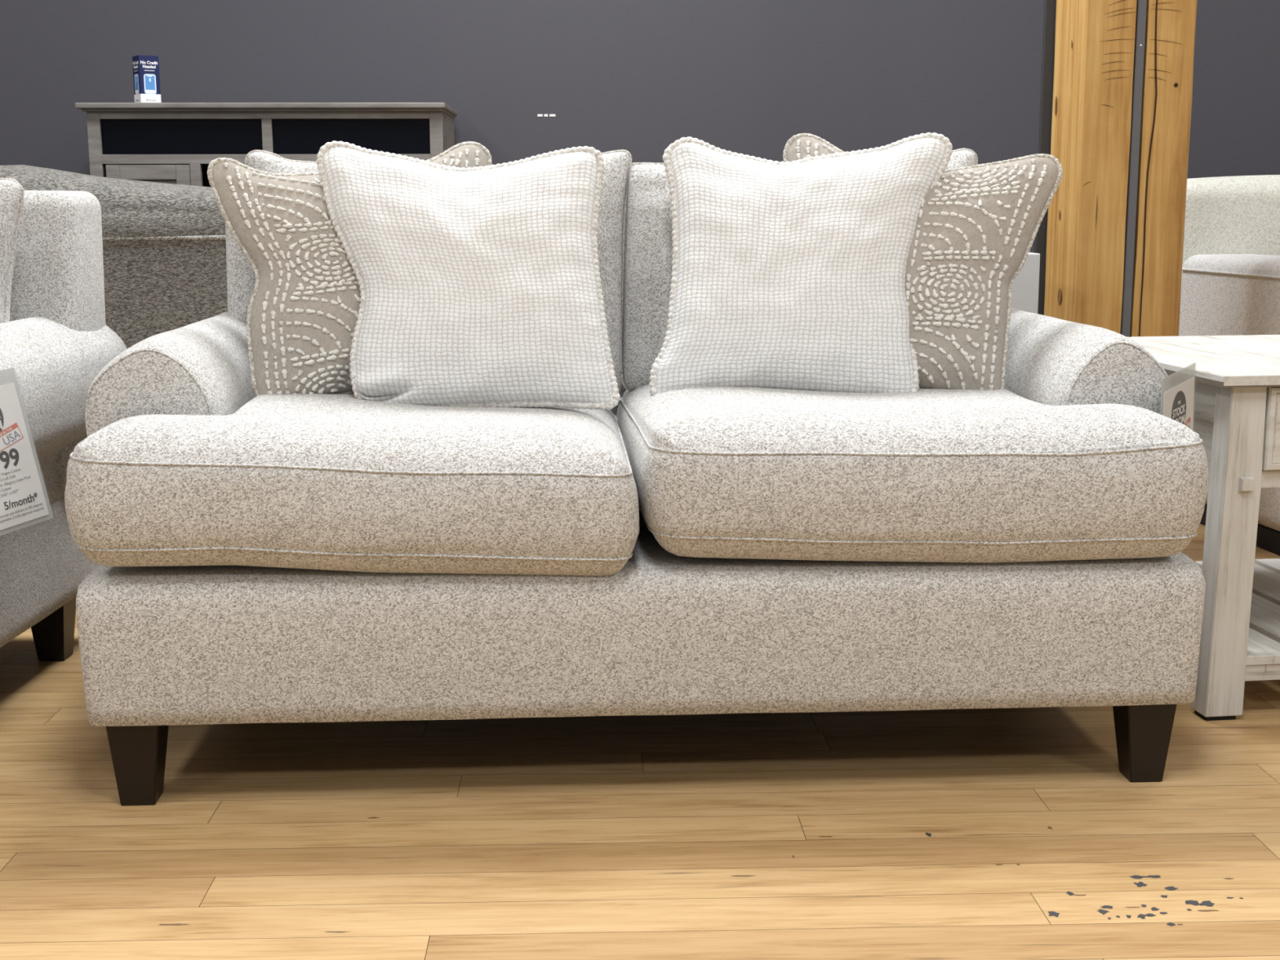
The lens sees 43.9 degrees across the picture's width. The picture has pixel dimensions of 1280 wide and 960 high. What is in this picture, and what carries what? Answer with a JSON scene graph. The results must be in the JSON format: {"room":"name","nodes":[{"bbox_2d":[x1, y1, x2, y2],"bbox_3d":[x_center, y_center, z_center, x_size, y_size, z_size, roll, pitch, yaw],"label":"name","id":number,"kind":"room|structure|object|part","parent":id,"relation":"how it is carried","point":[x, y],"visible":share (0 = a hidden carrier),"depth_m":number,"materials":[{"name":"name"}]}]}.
{"room":"store","nodes":[
{"label":"store","id":0,"kind":"room"},
{"bbox_2d":[0,524,1279,959],"bbox_3d":[-0.020,0.752,0.814,12.000,0.004,9.743,0,10,-2],"label":"floor","id":1,"kind":"structure","parent":0,"point":[1008,833],"depth_m":2.22,"materials":[{"name":"brown wood"}]},
{"bbox_2d":[0,190,127,661],"bbox_3d":[-1.910,-0.035,2.683,1.814,0.906,1.048,0,10,1],"label":"armchair","id":2,"kind":"object","parent":1,"relation":"on","point":[56,339],"visible":0.57,"depth_m":2.92,"materials":[{"name":"fabric"}]},
{"bbox_2d":[0,177,24,323],"bbox_3d":[-1.402,-0.333,2.777,0.652,0.384,0.170,0,10,1],"label":"cushion","id":3,"kind":"object","parent":2,"relation":"on","point":[11,192],"visible":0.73,"depth_m":2.76,"materials":[{"name":"fabric"}]},
{"bbox_2d":[0,367,53,535],"bbox_3d":[-0.981,-0.039,2.410,0.045,0.251,0.175,5,11,27],"label":"price tag","id":4,"kind":"object","parent":2,"relation":"attached to","point":[24,502],"visible":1,"depth_m":2.45,"materials":[{"name":"white paper"}]},
{"bbox_3d":[-0.970,-0.061,2.431,0.002,0.030,0.061,-7,10,30],"label":"stamp panel","id":5,"kind":"part","parent":4,"relation":"part of","materials":[{"name":"white paper"}]},
{"bbox_3d":[-1.146,0.281,3.099,0.077,0.135,0.078,0,10,1],"label":"leg","id":6,"kind":"part","parent":2,"relation":"part of","materials":[{"name":"black wood"}]},
{"bbox_3d":[-1.909,-0.266,3.034,1.744,0.572,0.241,0,10,1],"label":"frame","id":7,"kind":"part","parent":2,"relation":"part of","materials":[{"name":"fabric"}]},
{"bbox_3d":[-1.113,-0.095,2.723,0.221,0.340,0.815,0,10,1],"label":"arm","id":8,"kind":"part","parent":2,"relation":"part of","materials":[{"name":"fabric"}]},
{"bbox_2d":[0,164,227,348],"bbox_3d":[-1.775,-0.359,4.314,1.950,0.977,0.955,0,10,-2],"label":"sofa","id":9,"kind":"object","parent":1,"relation":"on","point":[164,244],"visible":0.12,"depth_m":3.83,"materials":[{"name":"grey fabric"}]},
{"bbox_2d":[0,164,226,248],"bbox_3d":[-1.290,-0.642,3.960,0.978,0.284,0.324,0,10,-2],"label":"cushion","id":10,"kind":"object","parent":9,"relation":"on","point":[135,214],"depth_m":3.82,"materials":[{"name":"grey fabric"}]},
{"bbox_3d":[-1.762,-0.254,3.959,1.948,0.701,0.208,0,10,-2],"label":"frame","id":11,"kind":"part","parent":9,"relation":"part of","materials":[{"name":"grey fabric"}]},
{"bbox_2d":[75,102,457,186],"bbox_3d":[-1.157,-0.608,5.152,1.114,1.174,0.490,0,10,-2],"label":"media cabinet","id":12,"kind":"object","parent":1,"relation":"on","point":[168,143],"visible":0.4,"depth_m":4.86,"materials":[{"name":"grey wood"}]},
{"bbox_3d":[-1.680,-0.613,5.144,0.020,1.110,0.428,0,10,-2],"label":"panel","id":13,"kind":"part","parent":12,"relation":"part of","materials":[{"name":"grey wood"}]},
{"bbox_2d":[132,55,160,102],"bbox_3d":[-1.527,-1.236,4.912,0.064,0.146,0.064,-7,12,-34],"label":"carton","id":14,"kind":"object","parent":12,"relation":"on","point":[146,77],"visible":1,"depth_m":4.89,"materials":[{"name":"blue cardboard"}]},
{"bbox_2d":[134,74,138,94],"bbox_3d":[-1.552,-1.221,4.896,0.001,0.060,0.037,-7,12,-34],"label":"picture","id":15,"kind":"object","parent":14,"relation":"on","point":[135,75],"depth_m":4.89},
{"bbox_2d":[143,74,156,93],"bbox_3d":[-1.509,-1.219,4.888,0.037,0.060,0.001,-7,12,-34],"label":"picture","id":16,"kind":"object","parent":14,"relation":"on","point":[148,75],"depth_m":4.89},
{"bbox_3d":[-1.507,-0.560,4.938,0.253,0.824,0.021,0,10,-2],"label":"door","id":17,"kind":"part","parent":12,"relation":"part of","materials":[{"name":"grey wood"}]},
{"bbox_3d":[-1.401,-1.051,4.861,0.489,0.106,0.004,0,10,-2],"label":"glass panel","id":18,"kind":"part","parent":12,"relation":"part of","materials":[{"name":"black glass"}]},
{"bbox_2d":[119,164,244,165],"bbox_3d":[-1.152,-1.023,5.090,1.059,0.018,0.404,0,10,-2],"label":"shelf","id":19,"kind":"object","parent":12,"relation":"attached to","point":[119,164],"depth_m":5.11,"materials":[{"name":"black wood"}]},
{"bbox_3d":[-1.157,-0.662,5.365,1.039,1.086,0.012,0,10,-2],"label":"panel","id":20,"kind":"part","parent":12,"relation":"part of","materials":[{"name":"black"}]},
{"bbox_3d":[-1.146,-1.116,4.856,1.000,0.022,0.021,0,10,-2],"label":"rail","id":21,"kind":"part","parent":12,"relation":"part of","materials":[{"name":"grey wood"}]},
{"bbox_3d":[-1.145,-0.986,4.879,1.000,0.029,0.021,0,10,-2],"label":"rail","id":22,"kind":"part","parent":12,"relation":"part of","materials":[{"name":"grey wood"}]},
{"bbox_3d":[-1.155,-1.165,5.051,1.093,0.007,0.456,0,10,-2],"label":"moulding","id":23,"kind":"part","parent":12,"relation":"part of","materials":[{"name":"grey wood"}]},
{"bbox_3d":[-0.886,-1.055,4.878,0.481,0.106,0.004,0,10,-2],"label":"glass panel","id":24,"kind":"part","parent":12,"relation":"part of","materials":[{"name":"black glass"}]},
{"bbox_3d":[-0.621,-0.622,5.179,0.020,1.110,0.428,0,10,-2],"label":"panel","id":25,"kind":"part","parent":12,"relation":"part of","materials":[{"name":"grey wood"}]},
{"bbox_2d":[64,222,1208,805],"bbox_3d":[-0.019,-0.056,2.763,1.678,0.911,1.048,-1,10,-3],"label":"loveseat","id":26,"kind":"object","parent":1,"relation":"on","point":[299,557],"visible":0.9,"depth_m":2.30,"materials":[{"name":"fabric"}]},
{"bbox_3d":[-0.743,0.410,2.361,0.077,0.135,0.078,-1,10,-3],"label":"leg","id":27,"kind":"part","parent":26,"relation":"part of","materials":[{"name":"black wood"}]},
{"bbox_3d":[-0.755,-0.107,2.773,0.210,0.344,0.815,-1,10,-3],"label":"arm","id":28,"kind":"part","parent":26,"relation":"part of","materials":[{"name":"fabric"}]},
{"bbox_2d":[207,141,492,396],"bbox_3d":[-0.457,-0.346,2.639,0.479,0.435,0.164,-4,11,-21],"label":"throw pillow","id":29,"kind":"object","parent":26,"relation":"on","point":[304,308],"visible":0.49,"depth_m":2.57,"materials":[{"name":"beige fabric"}]},
{"bbox_2d":[64,393,639,576],"bbox_3d":[-0.425,-0.021,2.567,0.821,0.236,0.696,-1,10,-3],"label":"seat cushion","id":30,"kind":"object","parent":26,"relation":"on","point":[220,484],"depth_m":2.25,"materials":[{"name":"fabric"}]},
{"bbox_3d":[-0.042,-0.279,3.066,1.459,0.577,0.317,-1,10,-3],"label":"frame","id":31,"kind":"part","parent":26,"relation":"part of","materials":[{"name":"fabric"}]},
{"bbox_2d":[244,149,631,394],"bbox_3d":[-0.349,-0.356,2.792,0.680,0.443,0.191,-1,10,-6],"label":"cushion","id":32,"kind":"object","parent":26,"relation":"on","point":[611,225],"visible":0.2,"depth_m":2.78,"materials":[{"name":"fabric"}]},
{"bbox_2d":[315,140,620,409],"bbox_3d":[-0.279,-0.331,2.572,0.489,0.433,0.173,-1,10,-4],"label":"throw pillow","id":33,"kind":"object","parent":26,"relation":"on","point":[481,286],"visible":0.97,"depth_m":2.53,"materials":[{"name":"white fabric"}]},
{"bbox_2d":[621,148,977,391],"bbox_3d":[0.287,-0.368,2.827,0.650,0.440,0.186,-1,10,-5],"label":"cushion","id":34,"kind":"object","parent":26,"relation":"on","point":[647,253],"visible":0.2,"depth_m":2.78,"materials":[{"name":"fabric"}]},
{"bbox_2d":[648,132,952,395],"bbox_3d":[0.272,-0.356,2.647,0.515,0.442,0.173,0,10,-1],"label":"throw pillow","id":35,"kind":"object","parent":26,"relation":"on","point":[788,275],"visible":0.91,"depth_m":2.61,"materials":[{"name":"white fabric"}]},
{"bbox_2d":[616,383,1208,563],"bbox_3d":[0.395,-0.037,2.611,0.851,0.232,0.695,-1,10,-3],"label":"seat cushion","id":36,"kind":"object","parent":26,"relation":"on","point":[1017,473],"depth_m":2.29,"materials":[{"name":"fabric"}]},
{"bbox_2d":[782,133,1062,390],"bbox_3d":[0.464,-0.362,2.684,0.474,0.451,0.168,2,10,14],"label":"throw pillow","id":37,"kind":"object","parent":26,"relation":"on","point":[976,228],"visible":0.48,"depth_m":2.63,"materials":[{"name":"beige fabric"}]},
{"bbox_3d":[0.718,-0.125,2.854,0.193,0.344,0.815,-1,10,-3],"label":"arm","id":38,"kind":"part","parent":26,"relation":"part of","materials":[{"name":"fabric"}]},
{"bbox_3d":[0.772,0.392,2.445,0.077,0.135,0.078,-1,10,-3],"label":"leg","id":39,"kind":"part","parent":26,"relation":"part of","materials":[{"name":"black wood"}]},
{"bbox_2d":[1160,362,1195,431],"bbox_3d":[0.838,-0.051,2.476,0.003,0.254,0.176,7,12,36],"label":"price tag","id":40,"kind":"object","parent":26,"relation":"on","point":[1177,388],"visible":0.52,"depth_m":2.46,"materials":[{"name":"white paper"}]},
{"bbox_2d":[1010,252,1039,313],"bbox_3d":[0.692,-0.167,3.824,0.435,0.758,0.300,0,10,-2],"label":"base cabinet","id":41,"kind":"object","parent":1,"relation":"on","point":[1025,286],"visible":0.03,"depth_m":3.63,"materials":[{"name":"grey"}]},
{"bbox_2d":[1034,0,1146,337],"bbox_3d":[1.154,-1.518,3.723,0.305,3.450,0.281,0,10,-2],"label":"steel column","id":42,"kind":"structure","parent":1,"relation":"on","point":[1050,6],"depth_m":3.78,"materials":[{"name":"grey"}]},
{"bbox_2d":[1044,0,1137,333],"bbox_3d":[1.082,-1.515,3.709,0.116,3.450,0.258,0,10,-2],"label":"timber post","id":43,"kind":"object","parent":1,"relation":"on","point":[1095,40],"visible":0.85,"depth_m":3.74,"materials":[{"name":"brown wood"}]},
{"bbox_2d":[1129,0,1197,337],"bbox_3d":[1.230,-1.516,3.713,0.124,3.450,0.258,0,10,-2],"label":"timber post","id":44,"kind":"object","parent":1,"relation":"on","point":[1171,24],"visible":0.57,"depth_m":3.72,"materials":[{"name":"brown wood"}]},
{"bbox_2d":[1128,334,1279,720],"bbox_3d":[1.215,0.053,3.032,0.632,0.595,0.750,-1,10,-8],"label":"end table","id":45,"kind":"object","parent":1,"relation":"on","point":[1237,412],"visible":0.53,"depth_m":2.69,"materials":[{"name":"white wood"}]},
{"bbox_3d":[0.997,0.120,2.691,0.074,0.568,0.055,-1,10,-8],"label":"leg","id":46,"kind":"part","parent":45,"relation":"part of","materials":[{"name":"white wood"}]},
{"bbox_3d":[1.259,0.323,2.752,0.468,0.028,0.022,-1,10,-8],"label":"shelf rail","id":47,"kind":"part","parent":45,"relation":"part of","materials":[{"name":"white wood"}]},
{"bbox_3d":[1.258,-0.008,2.695,0.453,0.029,0.022,-1,10,-8],"label":"rail","id":48,"kind":"part","parent":45,"relation":"part of","materials":[{"name":"white wood"}]},
{"bbox_3d":[1.260,-0.092,2.668,0.447,0.140,0.026,-1,10,-8],"label":"drawer","id":49,"kind":"part","parent":45,"relation":"part of","materials":[{"name":"white wood"}]},
{"bbox_2d":[1178,174,1279,555],"bbox_3d":[2.432,-0.344,4.254,1.819,0.947,1.272,-2,10,-8],"label":"sofa","id":50,"kind":"object","parent":1,"relation":"on","point":[1230,278],"visible":0.24,"depth_m":4.33,"materials":[{"name":"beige fabric"}]},
{"bbox_2d":[1182,174,1279,265],"bbox_3d":[1.920,-0.628,4.580,0.919,0.499,0.209,-2,10,-8],"label":"cushion","id":51,"kind":"object","parent":50,"relation":"on","point":[1240,214],"depth_m":4.43,"materials":[{"name":"beige fabric"}]},
{"bbox_2d":[0,0,1279,253],"bbox_3d":[-0.189,-1.795,5.316,12.000,3.450,0.100,0,10,-2],"label":"wall","id":52,"kind":"structure","parent":0,"point":[639,77],"depth_m":5.34,"materials":[{"name":"grey paint"}]}
]}

